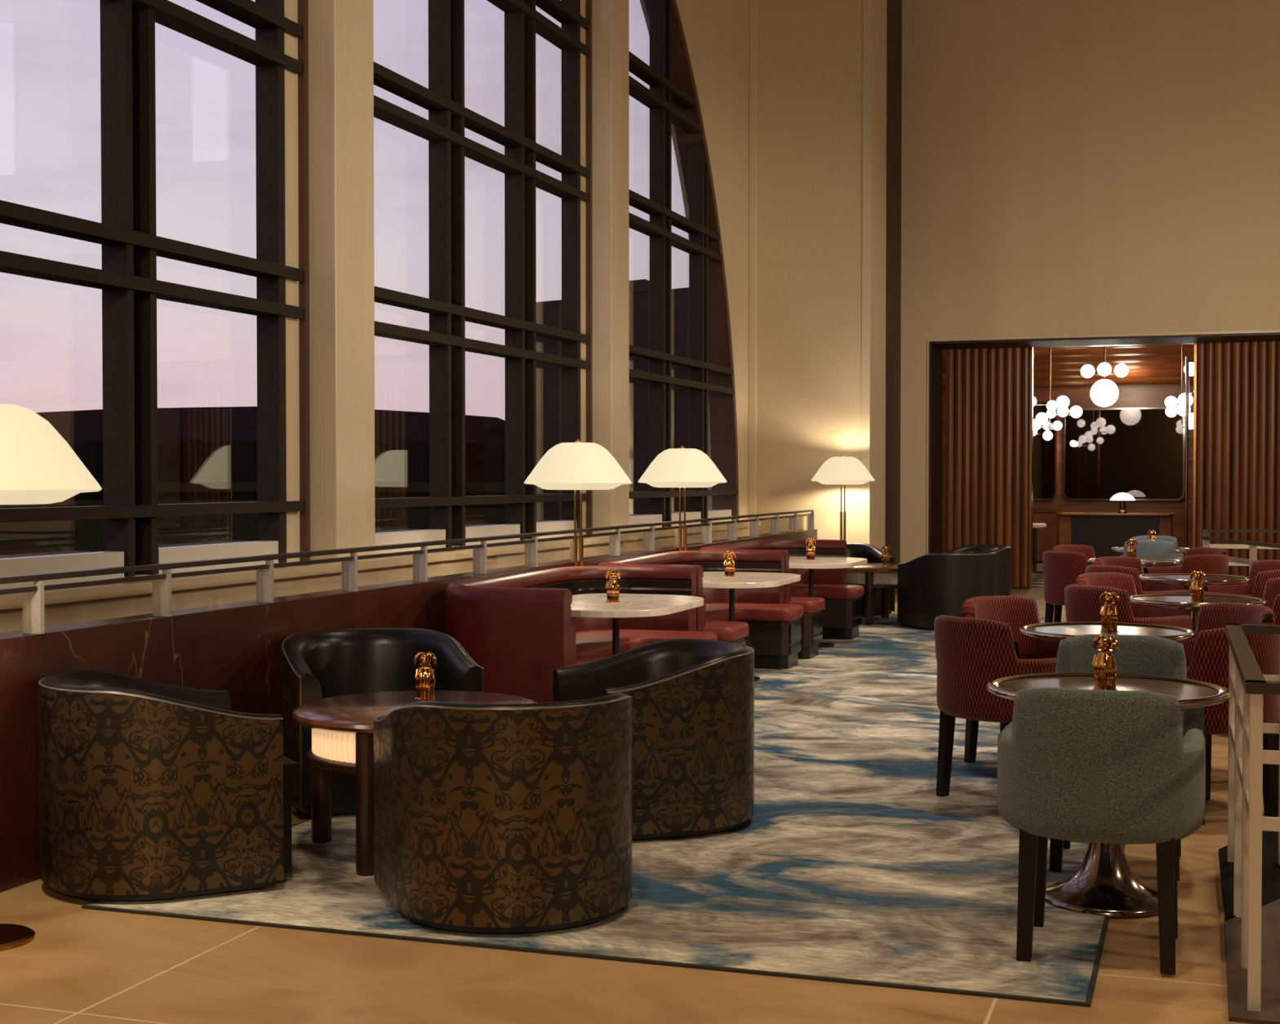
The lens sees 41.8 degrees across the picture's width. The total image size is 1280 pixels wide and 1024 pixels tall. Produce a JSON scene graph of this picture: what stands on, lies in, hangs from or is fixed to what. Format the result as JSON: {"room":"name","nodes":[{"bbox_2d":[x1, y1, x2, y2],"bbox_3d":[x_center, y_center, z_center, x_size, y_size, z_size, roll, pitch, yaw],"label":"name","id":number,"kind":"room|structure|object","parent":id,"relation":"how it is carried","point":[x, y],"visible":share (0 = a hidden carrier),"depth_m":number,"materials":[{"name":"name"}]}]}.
{"room":"hotel lounge bar","nodes":[
{"label":"hotel lounge bar","id":0,"kind":"room"},
{"bbox_2d":[0,528,817,892],"bbox_3d":[-1.156,0.814,9.273,0.160,0.885,18.800,0,1,19],"label":"wall partition","id":1,"kind":"structure","parent":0,"point":[237,650],"depth_m":6.92,"materials":[{"name":"stone"}]},
{"bbox_2d":[0,509,813,638],"bbox_3d":[-1.136,0.266,9.149,0.080,0.215,18.600,0,1,19],"label":"guard railing","id":2,"kind":"object","parent":1,"relation":"on","point":[33,622],"visible":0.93,"depth_m":8.24,"materials":[{"name":"black"}]},
{"bbox_2d":[124,0,749,577],"bbox_3d":[-2.519,-3.233,8.697,0.330,9.000,23.000,0,1,19],"label":"wall","id":3,"kind":"structure","parent":0,"point":[717,32],"depth_m":18.66,"materials":[{"name":"paint"}]},
{"bbox_2d":[0,0,304,588],"bbox_3d":[-2.729,-2.800,7.727,0.194,6.265,4.250,0,1,19],"label":"window","id":4,"kind":"structure","parent":3,"relation":"in","point":[131,511],"depth_m":8.38,"materials":[{"name":"brown metal"}]},
{"bbox_2d":[284,0,300,562],"bbox_3d":[-1.977,-3.261,10.034,0.164,9.000,0.880,0,1,19],"label":"trim","id":5,"kind":"structure","parent":3,"relation":"attached to","point":[291,6],"depth_m":9.70,"materials":[{"name":"paint"}]},
{"bbox_2d":[297,0,310,560],"bbox_3d":[-1.880,-3.260,10.001,0.042,9.000,0.580,0,1,19],"label":"trim","id":6,"kind":"structure","parent":3,"relation":"attached to","point":[303,42],"depth_m":9.77,"materials":[{"name":"brown metal"}]},
{"bbox_2d":[307,0,375,559],"bbox_3d":[-1.855,-3.260,9.993,0.340,9.000,0.480,0,1,19],"label":"column","id":7,"kind":"structure","parent":3,"relation":"attached to","point":[340,32],"depth_m":9.83,"materials":[{"name":"paint"}]},
{"bbox_2d":[0,520,760,632],"bbox_3d":[-2.019,0.779,9.246,0.320,0.955,20.200,0,1,19],"label":"trim","id":8,"kind":"structure","parent":3,"relation":"attached to","point":[67,606],"depth_m":9.04,"materials":[{"name":"beige stone"}]},
{"bbox_2d":[373,0,589,554],"bbox_3d":[-1.167,-3.197,12.358,0.194,6.865,4.040,0,1,19],"label":"window","id":9,"kind":"structure","parent":3,"relation":"in","point":[444,98],"depth_m":12.70,"materials":[{"name":"brown metal"}]},
{"bbox_2d":[580,0,586,534],"bbox_3d":[-0.451,-3.356,14.562,0.164,9.000,0.860,0,1,19],"label":"trim","id":10,"kind":"structure","parent":3,"relation":"attached to","point":[583,32],"depth_m":14.23,"materials":[{"name":"paint"}]},
{"bbox_2d":[585,0,592,534],"bbox_3d":[-0.354,-3.355,14.530,0.042,9.000,0.560,0,1,19],"label":"trim","id":11,"kind":"structure","parent":3,"relation":"attached to","point":[588,2],"depth_m":14.30,"materials":[{"name":"brown"}]},
{"bbox_2d":[591,0,629,533],"bbox_3d":[-0.329,-3.355,14.522,0.340,9.000,0.460,0,1,19],"label":"column","id":12,"kind":"structure","parent":3,"relation":"attached to","point":[610,18],"depth_m":14.33,"materials":[{"name":"paint"}]},
{"bbox_2d":[628,0,737,530],"bbox_3d":[0.371,-2.995,16.927,0.194,6.269,4.130,0,1,19],"label":"window","id":13,"kind":"structure","parent":3,"relation":"in","point":[662,92],"depth_m":16.48,"materials":[{"name":"brown metal"}]},
{"bbox_2d":[644,0,738,519],"bbox_3d":[-1.249,-3.204,12.312,0.290,6.990,13.980,0,1,19],"label":"trim","id":14,"kind":"structure","parent":3,"relation":"attached to","point":[722,407],"depth_m":18.49,"materials":[{"name":"brown metal"}]},
{"bbox_2d":[0,561,1279,1023],"bbox_3d":[5.746,1.256,11.758,14.600,0.136,33.900,0,1,19],"label":"floor","id":15,"kind":"structure","parent":0,"point":[80,966],"depth_m":4.83,"materials":[{"name":"beige stone"}]},
{"bbox_2d":[0,923,35,951],"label":"floor lamp","id":16,"kind":"object","parent":15,"relation":"on","point":[11,935],"depth_m":5.23,"materials":[{"name":"brown wood"}]},
{"bbox_2d":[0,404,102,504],"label":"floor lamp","id":17,"kind":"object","parent":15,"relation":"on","point":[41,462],"depth_m":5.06,"materials":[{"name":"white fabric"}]},
{"bbox_2d":[524,439,631,566],"bbox_3d":[-0.407,0.369,11.016,0.710,1.700,0.710,0,1,19],"label":"floor lamp","id":18,"kind":"object","parent":15,"relation":"on","point":[576,465],"visible":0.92,"depth_m":10.79,"materials":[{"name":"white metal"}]},
{"bbox_2d":[81,613,1125,1006],"bbox_3d":[1.723,1.211,11.171,3.280,0.010,12.810,0,1,19],"label":"rug","id":19,"kind":"object","parent":15,"relation":"on","point":[849,865],"visible":0.44,"depth_m":6.02,"materials":[{"name":"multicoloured carpet"}]},
{"bbox_2d":[38,668,298,900],"bbox_3d":[-1.723,0.944,6.034,0.834,0.720,0.812,-1,1,-28],"label":"tub chair","id":20,"kind":"object","parent":19,"relation":"on","point":[148,789],"visible":1,"depth_m":5.68,"materials":[{"name":"brown fabric"}]},
{"bbox_2d":[283,755,298,797],"bbox_3d":[-1.685,0.953,6.054,0.748,0.120,0.591,-1,1,-28],"label":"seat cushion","id":21,"kind":"object","parent":20,"relation":"on","point":[291,767],"depth_m":5.96,"materials":[{"name":"black leather"}]},
{"bbox_2d":[281,627,484,814],"bbox_3d":[-1.186,0.913,7.503,0.812,0.720,0.834,-1,1,-23],"label":"tub chair","id":22,"kind":"object","parent":19,"relation":"on","point":[317,664],"visible":0.55,"depth_m":7.66,"materials":[{"name":"black leather"}]},
{"bbox_2d":[292,689,537,875],"bbox_3d":[-0.855,1.026,6.474,0.960,0.558,0.960,0,1,19],"label":"table","id":23,"kind":"object","parent":19,"relation":"on","point":[342,726],"visible":0.43,"depth_m":6.22,"materials":[{"name":"brown wood"}]},
{"bbox_2d":[413,651,436,699],"bbox_3d":[-0.855,0.649,6.655,0.082,0.187,0.082,1,2,44],"label":"figurine","id":24,"kind":"object","parent":23,"relation":"on","point":[424,677],"visible":1,"depth_m":6.63,"materials":[{"name":"gold metal"}]},
{"bbox_2d":[373,692,632,933],"bbox_3d":[-0.438,0.952,5.633,0.812,0.720,0.834,0,1,-18],"label":"tub chair","id":25,"kind":"object","parent":19,"relation":"on","point":[492,818],"visible":1,"depth_m":5.27,"materials":[{"name":"brown fabric"}]},
{"bbox_2d":[444,564,717,702],"bbox_3d":[-0.316,0.803,9.791,1.040,0.865,2.360,0,1,19],"label":"banquette","id":26,"kind":"object","parent":19,"relation":"on","point":[519,628],"visible":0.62,"depth_m":8.77,"materials":[{"name":"leather"}]},
{"bbox_2d":[569,608,692,666],"bbox_3d":[-0.368,0.677,9.806,0.750,0.235,2.180,0,1,19],"label":"cushion","id":27,"kind":"object","parent":26,"relation":"on","point":[590,637],"depth_m":10.53,"materials":[{"name":"leather"}]},
{"bbox_2d":[570,593,703,655],"bbox_3d":[-0.137,0.875,9.543,0.840,0.730,1.280,0,1,19],"label":"marble table","id":28,"kind":"object","parent":19,"relation":"on","point":[585,605],"visible":0.5,"depth_m":9.37,"materials":[{"name":"white stone"}]},
{"bbox_2d":[605,568,620,602],"bbox_3d":[-0.153,0.418,9.485,0.082,0.187,0.082,0,1,-18],"label":"figurine","id":29,"kind":"object","parent":28,"relation":"on","point":[612,585],"visible":1,"depth_m":9.46,"materials":[{"name":"gold metal"}]},
{"bbox_2d":[552,638,754,839],"bbox_3d":[0.060,0.923,7.022,0.834,0.720,0.812,0,1,-18],"label":"tub chair","id":30,"kind":"object","parent":19,"relation":"on","point":[693,699],"visible":0.83,"depth_m":6.68,"materials":[{"name":"brown fabric"}]},
{"bbox_2d":[597,550,804,669],"bbox_3d":[0.450,0.755,12.065,1.040,0.865,2.360,0,1,19],"label":"banquette","id":31,"kind":"object","parent":19,"relation":"on","point":[763,622],"visible":0.31,"depth_m":12.57,"materials":[{"name":"leather"}]},
{"bbox_2d":[702,585,782,630],"bbox_3d":[0.398,0.630,12.080,0.750,0.235,2.180,0,1,19],"label":"cushion","id":32,"kind":"object","parent":31,"relation":"on","point":[759,602],"depth_m":12.91,"materials":[{"name":"leather"}]},
{"bbox_2d":[702,571,800,681],"bbox_3d":[0.652,0.826,11.883,0.840,0.730,1.280,0,1,19],"label":"marble table","id":33,"kind":"object","parent":19,"relation":"on","point":[742,580],"visible":0.48,"depth_m":11.70,"materials":[{"name":"white stone"}]},
{"bbox_2d":[723,550,736,577],"bbox_3d":[0.639,0.367,11.930,0.082,0.187,0.082,-1,1,-26],"label":"figurine","id":34,"kind":"object","parent":33,"relation":"on","point":[729,563],"visible":1,"depth_m":11.91,"materials":[{"name":"gold metal"}]},
{"bbox_2d":[699,538,864,658],"bbox_3d":[1.216,0.707,14.339,1.040,0.865,2.360,0,1,19],"label":"banquette","id":35,"kind":"object","parent":19,"relation":"on","point":[834,611],"visible":0.42,"depth_m":14.82,"materials":[{"name":"leather"}]},
{"bbox_2d":[788,568,844,603],"bbox_3d":[1.164,0.582,14.354,0.750,0.235,2.180,0,1,19],"label":"cushion","id":36,"kind":"object","parent":35,"relation":"on","point":[826,581],"depth_m":15.20,"materials":[{"name":"leather"}]},
{"bbox_2d":[788,555,867,648],"bbox_3d":[1.460,0.776,14.280,0.840,0.730,1.280,0,1,19],"label":"marble table","id":37,"kind":"object","parent":19,"relation":"on","point":[795,562],"visible":0.45,"depth_m":14.10,"materials":[{"name":"white stone"}]},
{"bbox_2d":[804,537,816,559],"bbox_3d":[1.463,0.316,14.343,0.082,0.187,0.082,-1,1,-36],"label":"figurine","id":38,"kind":"object","parent":37,"relation":"on","point":[811,548],"visible":1,"depth_m":14.32,"materials":[{"name":"gold metal"}]},
{"bbox_2d":[846,542,894,614],"bbox_3d":[2.173,0.700,17.659,0.812,0.720,0.834,0,1,-18],"label":"tub chair","id":39,"kind":"object","parent":19,"relation":"on","point":[873,553],"visible":0.16,"depth_m":17.67,"materials":[{"name":"black leather"}]},
{"bbox_2d":[846,563,897,625],"bbox_3d":[2.365,0.812,16.688,0.960,0.558,0.960,0,1,19],"label":"table","id":40,"kind":"object","parent":19,"relation":"on","point":[870,576],"visible":0.48,"depth_m":16.29,"materials":[{"name":"beige"}]},
{"bbox_2d":[897,551,996,629],"bbox_3d":[2.979,0.735,15.992,0.812,0.720,0.834,0,1,-20],"label":"tub chair","id":41,"kind":"object","parent":19,"relation":"on","point":[931,585],"visible":0.79,"depth_m":15.66,"materials":[{"name":"black leather"}]},
{"bbox_2d":[942,544,1011,595],"bbox_3d":[3.401,0.708,17.280,0.834,0.720,0.812,0,1,-18],"label":"tub chair","id":42,"kind":"object","parent":19,"relation":"on","point":[1003,552],"visible":0.32,"depth_m":17.03,"materials":[{"name":"black leather"}]},
{"bbox_2d":[933,614,1056,796],"bbox_3d":[1.616,0.870,7.479,0.565,0.827,0.610,-1,1,-33],"label":"dining chair","id":43,"kind":"object","parent":19,"relation":"on","point":[971,653],"visible":0.68,"depth_m":7.27,"materials":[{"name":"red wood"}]},
{"bbox_2d":[962,595,1059,762],"bbox_3d":[1.923,0.851,8.397,0.610,0.827,0.565,-1,1,-26],"label":"dining chair","id":44,"kind":"object","parent":19,"relation":"on","point":[1017,611],"visible":0.18,"depth_m":8.59,"materials":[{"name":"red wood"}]},
{"bbox_2d":[1042,550,1087,622],"bbox_3d":[3.670,0.734,13.982,0.565,0.827,0.610,-1,1,-33],"label":"dining chair","id":45,"kind":"object","parent":19,"relation":"on","point":[1061,569],"visible":0.51,"depth_m":13.81,"materials":[{"name":"red fabric"}]},
{"bbox_2d":[1052,544,1095,622],"bbox_3d":[3.977,0.715,14.900,0.610,0.827,0.565,-1,1,-26],"label":"dining chair","id":46,"kind":"object","parent":19,"relation":"on","point":[1089,552],"visible":0.12,"depth_m":15.10,"materials":[{"name":"red fabric"}]},
{"bbox_2d":[996,687,1205,974],"bbox_3d":[1.393,0.920,5.078,0.610,0.827,0.565,0,1,19],"label":"dining chair","id":47,"kind":"object","parent":19,"relation":"on","point":[1079,765],"visible":1,"depth_m":4.85,"materials":[{"name":"grey fabric"}]},
{"bbox_2d":[1017,621,1195,641],"bbox_3d":[2.172,0.910,7.815,0.798,0.732,0.798,0,1,19],"label":"round table","id":48,"kind":"object","parent":19,"relation":"on","point":[1049,631],"visible":0.38,"depth_m":7.81,"materials":[{"name":"brown wood"}]},
{"bbox_2d":[1099,591,1119,632],"bbox_3d":[2.166,0.461,7.723,0.082,0.187,0.082,0,1,-11],"label":"figurine","id":49,"kind":"object","parent":48,"relation":"on","point":[1108,612],"visible":1,"depth_m":7.70,"materials":[{"name":"gold metal"}]},
{"bbox_2d":[986,671,1231,916],"bbox_3d":[1.584,0.955,5.692,0.798,0.732,0.798,0,1,19],"label":"round table","id":50,"kind":"object","parent":19,"relation":"on","point":[1104,883],"visible":0.56,"depth_m":5.63,"materials":[{"name":"brown metal"}]},
{"bbox_2d":[1092,634,1118,690],"bbox_3d":[1.558,0.505,5.607,0.083,0.187,0.082,0,1,8],"label":"figurine","id":51,"kind":"object","parent":50,"relation":"on","point":[1104,664],"visible":0.98,"depth_m":5.58,"materials":[{"name":"gold metal"}]},
{"bbox_2d":[1048,633,1204,880],"bbox_3d":[1.792,0.895,6.278,0.610,0.827,0.565,0,1,19],"label":"dining chair","id":52,"kind":"object","parent":19,"relation":"on","point":[1148,655],"visible":0.19,"depth_m":6.44,"materials":[{"name":"grey fabric"}]},
{"bbox_2d":[1064,584,1192,629],"bbox_3d":[2.742,0.826,9.600,0.565,0.827,0.610,-1,1,-33],"label":"dining chair","id":53,"kind":"object","parent":19,"relation":"on","point":[1082,603],"visible":0.33,"depth_m":9.40,"materials":[{"name":"red fabric"}]},
{"bbox_2d":[1075,572,1189,617],"bbox_3d":[3.049,0.806,10.518,0.610,0.827,0.565,-1,1,-26],"label":"dining chair","id":54,"kind":"object","parent":19,"relation":"on","point":[1114,580],"visible":0.1,"depth_m":10.70,"materials":[{"name":"red fabric"}]},
{"bbox_2d":[1086,557,1182,566],"bbox_3d":[4.227,0.774,14.318,0.798,0.732,0.798,0,1,19],"label":"round table","id":55,"kind":"object","parent":19,"relation":"on","point":[1146,562],"visible":0.28,"depth_m":14.07,"materials":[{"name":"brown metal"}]},
{"bbox_2d":[1084,564,1190,594],"bbox_3d":[3.439,0.780,11.760,0.565,0.827,0.610,-1,1,-33],"label":"dining chair","id":56,"kind":"object","parent":19,"relation":"on","point":[1091,568],"visible":0.12,"depth_m":11.51,"materials":[{"name":"red fabric"}]},
{"bbox_2d":[1093,555,1187,591],"bbox_3d":[3.745,0.761,12.679,0.610,0.827,0.565,-1,1,-26],"label":"dining chair","id":57,"kind":"object","parent":19,"relation":"on","point":[1124,561],"visible":0.06,"depth_m":12.85,"materials":[{"name":"red fabric"}]},
{"bbox_2d":[1123,540,1182,568],"bbox_3d":[4.982,0.684,16.371,0.610,0.827,0.565,0,1,19],"label":"dining chair","id":58,"kind":"object","parent":19,"relation":"on","point":[1144,548],"visible":0.15,"depth_m":16.10,"materials":[{"name":"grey fabric"}]},
{"bbox_2d":[638,445,726,551],"bbox_3d":[0.337,0.321,13.319,0.710,1.700,0.710,0,1,19],"label":"floor lamp","id":59,"kind":"object","parent":15,"relation":"on","point":[682,467],"visible":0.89,"depth_m":13.10,"materials":[{"name":"gold metal"}]},
{"bbox_2d":[811,454,874,539],"bbox_3d":[2.271,0.207,18.744,0.710,1.700,0.710,0,1,19],"label":"floor lamp","id":60,"kind":"object","parent":15,"relation":"on","point":[842,469],"visible":0.9,"depth_m":18.53,"materials":[{"name":"gold metal"}]},
{"bbox_2d":[945,346,1033,589],"bbox_3d":[4.556,-0.573,21.863,1.110,3.130,0.180,0,1,19],"label":"panel","id":61,"kind":"object","parent":15,"relation":"on","point":[989,391],"visible":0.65,"depth_m":21.77,"materials":[{"name":"brown wood"}]},
{"bbox_2d":[1032,522,1046,573],"bbox_3d":[5.976,0.542,25.334,0.380,0.755,0.380,0,1,19],"label":"bar stool","id":62,"kind":"object","parent":15,"relation":"on","point":[1035,525],"visible":0.63,"depth_m":25.31,"materials":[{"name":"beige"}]},
{"bbox_2d":[1032,508,1061,561],"bbox_3d":[6.619,0.390,28.397,0.960,0.870,0.780,0,1,19],"label":"base cabinet","id":63,"kind":"object","parent":15,"relation":"on","point":[1046,537],"visible":0.21,"depth_m":27.97,"materials":[{"name":"brown wood"}]},
{"bbox_2d":[1056,511,1174,558],"bbox_3d":[7.451,0.458,26.234,1.760,0.885,0.750,0,1,19],"label":"bar counter","id":64,"kind":"object","parent":15,"relation":"on","point":[1103,531],"depth_m":26.03,"materials":[{"name":"brown wood"}]},
{"bbox_2d":[1056,511,1174,515],"bbox_3d":[7.451,0.036,26.225,1.760,0.040,0.750,0,1,19],"label":"countertop","id":65,"kind":"structure","parent":64,"relation":"on","point":[1063,513],"depth_m":25.98,"materials":[{"name":"brown wood"}]},
{"bbox_2d":[1110,492,1135,513],"bbox_3d":[7.500,-0.142,26.020,0.380,0.325,0.380,0,1,19],"label":"table lamp","id":66,"kind":"object","parent":64,"relation":"on","point":[1122,497],"visible":1,"depth_m":25.94,"materials":[{"name":"white glass"}]},
{"bbox_2d":[1122,535,1183,559],"bbox_3d":[5.389,0.668,17.579,0.610,0.827,0.565,0,1,19],"label":"dining chair","id":67,"kind":"object","parent":15,"relation":"on","point":[1166,538],"visible":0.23,"depth_m":17.74,"materials":[{"name":"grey fabric"}]},
{"bbox_2d":[1142,546,1227,573],"bbox_3d":[4.807,0.731,14.621,0.565,0.827,0.610,-1,1,-27],"label":"dining chair","id":68,"kind":"object","parent":15,"relation":"on","point":[1199,550],"visible":0.2,"depth_m":14.78,"materials":[{"name":"red fabric"}]},
{"bbox_2d":[1143,553,1228,574],"bbox_3d":[4.501,0.749,13.715,0.610,0.827,0.565,-1,1,-24],"label":"dining chair","id":69,"kind":"object","parent":15,"relation":"on","point":[1207,563],"visible":0.17,"depth_m":13.44,"materials":[{"name":"red fabric"}]},
{"bbox_2d":[1184,356,1193,556],"bbox_3d":[7.644,-0.584,23.107,0.232,3.100,0.334,0,1,19],"label":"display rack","id":70,"kind":"object","parent":15,"relation":"on","point":[1187,358],"visible":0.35,"depth_m":22.98,"materials":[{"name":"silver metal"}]},
{"bbox_2d":[1139,573,1252,593],"bbox_3d":[3.995,0.831,12.097,0.798,0.732,0.798,0,1,19],"label":"round table","id":71,"kind":"object","parent":15,"relation":"on","point":[1184,579],"visible":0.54,"depth_m":11.93,"materials":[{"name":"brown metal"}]},
{"bbox_2d":[1129,593,1267,631],"bbox_3d":[3.299,0.876,9.936,0.798,0.732,0.798,0,1,19],"label":"round table","id":72,"kind":"object","parent":15,"relation":"on","point":[1179,601],"visible":0.44,"depth_m":9.89,"materials":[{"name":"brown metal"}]},
{"bbox_2d":[1190,570,1205,602],"bbox_3d":[3.212,0.431,9.639,0.083,0.187,0.082,0,1,3],"label":"figurine","id":73,"kind":"object","parent":72,"relation":"on","point":[1197,587],"visible":0.99,"depth_m":9.62,"materials":[{"name":"gold metal"}]},
{"bbox_2d":[1177,602,1275,666],"bbox_3d":[2.752,0.867,8.118,0.565,0.827,0.610,-1,1,-27],"label":"dining chair","id":74,"kind":"object","parent":15,"relation":"on","point":[1211,615],"visible":0.14,"depth_m":8.29,"materials":[{"name":"red fabric"}]},
{"bbox_2d":[1186,627,1279,824],"bbox_3d":[2.446,0.886,7.212,0.610,0.827,0.565,-1,1,-24],"label":"dining chair","id":75,"kind":"object","parent":15,"relation":"on","point":[1210,660],"visible":0.37,"depth_m":6.96,"materials":[{"name":"red fabric"}]},
{"bbox_2d":[1192,341,1279,576],"bbox_3d":[9.190,-0.540,20.302,4.710,3.130,0.180,0,1,19],"label":"panel","id":76,"kind":"object","parent":15,"relation":"on","point":[1237,387],"visible":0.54,"depth_m":20.81,"materials":[{"name":"brown wood"}]},
{"bbox_2d":[1202,528,1279,574],"bbox_3d":[6.458,0.684,15.093,2.639,0.900,4.563,0,1,19],"label":"stair railing","id":77,"kind":"object","parent":15,"relation":"on","point":[1252,546],"visible":0.44,"depth_m":15.41,"materials":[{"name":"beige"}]},
{"bbox_2d":[1204,559,1279,595],"bbox_3d":[4.575,0.777,12.399,0.565,0.827,0.610,-1,1,-27],"label":"dining chair","id":78,"kind":"object","parent":15,"relation":"on","point":[1260,566],"visible":0.12,"depth_m":12.61,"materials":[{"name":"red fabric"}]},
{"bbox_2d":[1204,569,1279,598],"bbox_3d":[4.269,0.796,11.493,0.610,0.827,0.565,-1,1,-24],"label":"dining chair","id":79,"kind":"object","parent":15,"relation":"on","point":[1261,578],"visible":0.16,"depth_m":11.21,"materials":[{"name":"red fabric"}]},
{"bbox_2d":[1223,897,1279,1023],"bbox_3d":[2.612,1.336,5.164,1.528,0.012,2.000,0,1,19],"label":"stair landing","id":80,"kind":"structure","parent":15,"relation":"on","point":[1237,975],"depth_m":4.88,"materials":[{"name":"brown stone"}]},
{"bbox_2d":[1225,623,1279,1011],"bbox_3d":[2.629,0.892,5.154,1.547,0.900,1.883,0,1,19],"label":"stair railing","id":81,"kind":"object","parent":80,"relation":"on","point":[1247,685],"visible":0.98,"depth_m":4.89,"materials":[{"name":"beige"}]},
{"bbox_2d":[1262,577,1279,609],"bbox_3d":[3.879,0.822,10.239,0.565,0.827,0.610,-1,1,-27],"label":"dining chair","id":82,"kind":"object","parent":15,"relation":"on","point":[1272,588],"visible":0.06,"depth_m":10.46,"materials":[{"name":"red fabric"}]},
{"bbox_2d":[1272,594,1279,624],"bbox_3d":[3.573,0.841,9.333,0.610,0.827,0.565,-1,1,-24],"label":"dining chair","id":83,"kind":"object","parent":15,"relation":"on","point":[1276,607],"visible":0.03,"depth_m":9.06,"materials":[{"name":"red fabric"}]},
{"bbox_2d":[756,0,886,551],"bbox_3d":[1.833,-3.466,19.812,1.980,9.000,1.050,0,1,19],"label":"wall","id":84,"kind":"structure","parent":0,"point":[810,52],"depth_m":19.25,"materials":[{"name":"paint"}]},
{"bbox_2d":[748,0,757,519],"bbox_3d":[1.310,-3.457,19.403,0.090,9.000,0.060,0,1,19],"label":"trim","id":85,"kind":"structure","parent":84,"relation":"attached to","point":[753,132],"depth_m":19.39,"materials":[{"name":"paint"}]},
{"bbox_2d":[861,0,871,544],"bbox_3d":[2.576,-3.449,19.016,0.095,9.000,0.045,0,1,19],"label":"trim","id":86,"kind":"structure","parent":84,"relation":"attached to","point":[867,4],"depth_m":19.01,"materials":[{"name":"paint"}]},
{"bbox_2d":[884,0,902,593],"bbox_3d":[2.659,-3.484,20.695,0.980,9.000,1.150,0,1,19],"label":"trim","id":87,"kind":"structure","parent":84,"relation":"attached to","point":[894,7],"depth_m":20.50,"materials":[{"name":"brown wood"}]},
{"bbox_2d":[942,382,1194,558],"bbox_3d":[9.530,-1.239,28.110,9.300,4.200,0.200,0,1,19],"label":"wall","id":88,"kind":"structure","parent":0,"point":[1146,395],"depth_m":28.46,"materials":[{"name":"brown wood"}]},
{"bbox_2d":[1032,400,1057,500],"bbox_3d":[6.442,-1.057,28.970,1.500,1.700,0.070,0,1,19],"label":"wall mirror","id":89,"kind":"object","parent":88,"relation":"attached to","point":[1045,451],"visible":0.26,"depth_m":28.79,"materials":[{"name":"brown mirror"}]},
{"bbox_2d":[1062,406,1185,500],"bbox_3d":[8.195,-0.980,28.380,1.980,1.570,0.070,0,1,19],"label":"wall mirror","id":90,"kind":"object","parent":88,"relation":"attached to","point":[1139,452],"visible":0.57,"depth_m":28.37,"materials":[{"name":"brown mirror"}]},
{"bbox_2d":[942,343,1194,387],"bbox_3d":[8.270,-2.659,24.494,9.400,1.210,7.800,0,1,19],"label":"ceiling","id":91,"kind":"structure","parent":0,"point":[1162,363],"depth_m":27.03,"materials":[{"name":"brown wood"}]},
{"bbox_2d":[1033,347,1082,440],"bbox_3d":[5.919,-2.036,23.931,0.768,2.031,0.638,0,1,19],"label":"globe chandelier","id":92,"kind":"object","parent":91,"relation":"hanging from","point":[1062,402],"visible":0.89,"depth_m":23.93,"materials":[{"name":"white glass"}]},
{"bbox_2d":[942,342,1194,350],"bbox_3d":[7.415,-2.640,21.959,9.200,0.740,1.750,0,1,19],"label":"trim","id":93,"kind":"structure","parent":91,"relation":"attached to","point":[1185,343],"depth_m":23.13,"materials":[{"name":"brown wood"}]},
{"bbox_2d":[1080,346,1128,406],"bbox_3d":[6.684,-2.282,24.086,0.623,1.545,0.404,1,2,44],"label":"globe chandelier","id":94,"kind":"object","parent":91,"relation":"hanging from","point":[1104,393],"visible":0.96,"depth_m":23.97,"materials":[{"name":"white glass"}]},
{"bbox_2d":[1164,344,1193,429],"bbox_3d":[7.561,-2.099,23.369,0.441,1.883,0.617,0,1,19],"label":"globe chandelier","id":95,"kind":"object","parent":91,"relation":"hanging from","point":[1171,402],"visible":0.74,"depth_m":23.29,"materials":[{"name":"white glass"}]},
{"bbox_2d":[900,0,1279,562],"bbox_3d":[9.139,-3.460,19.540,13.200,9.000,1.000,0,1,19],"label":"wall","id":96,"kind":"structure","parent":0,"point":[1069,167],"depth_m":20.27,"materials":[{"name":"paint"}]},
{"bbox_2d":[926,329,1279,554],"bbox_3d":[7.452,-0.543,20.186,7.770,3.140,0.970,0,1,19],"label":"trim","id":97,"kind":"structure","parent":96,"relation":"attached to","point":[935,348],"depth_m":21.01,"materials":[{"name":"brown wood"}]},
{"label":"outside","id":98,"kind":"structure","parent":0,"visible":0},
{"bbox_2d":[0,482,505,558],"bbox_3d":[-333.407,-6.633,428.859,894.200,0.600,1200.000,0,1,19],"label":"ground","id":99,"kind":"structure","parent":98,"point":[17,539],"depth_m":75.82,"materials":[{"name":"black"}]},
{"bbox_2d":[35,406,505,444],"bbox_3d":[-53.670,-7.063,189.894,103.070,6.489,101.933,0,1,19],"label":"building","id":100,"kind":"structure","parent":99,"relation":"on","point":[216,424],"depth_m":149.86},
{"bbox_2d":[66,439,505,482],"bbox_3d":[-42.245,-3.498,115.952,69.999,2.841,33.666,0,1,19],"label":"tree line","id":101,"kind":"object","parent":99,"relation":"on","point":[189,460],"visible":0.47,"depth_m":109.96,"materials":[{"name":"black plant"}]},
{"bbox_2d":[536,279,688,521],"bbox_3d":[8.592,-4.145,72.556,20.107,9.350,31.273,0,1,19],"label":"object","id":102,"kind":"structure","parent":99,"relation":"on","point":[548,378],"depth_m":62.30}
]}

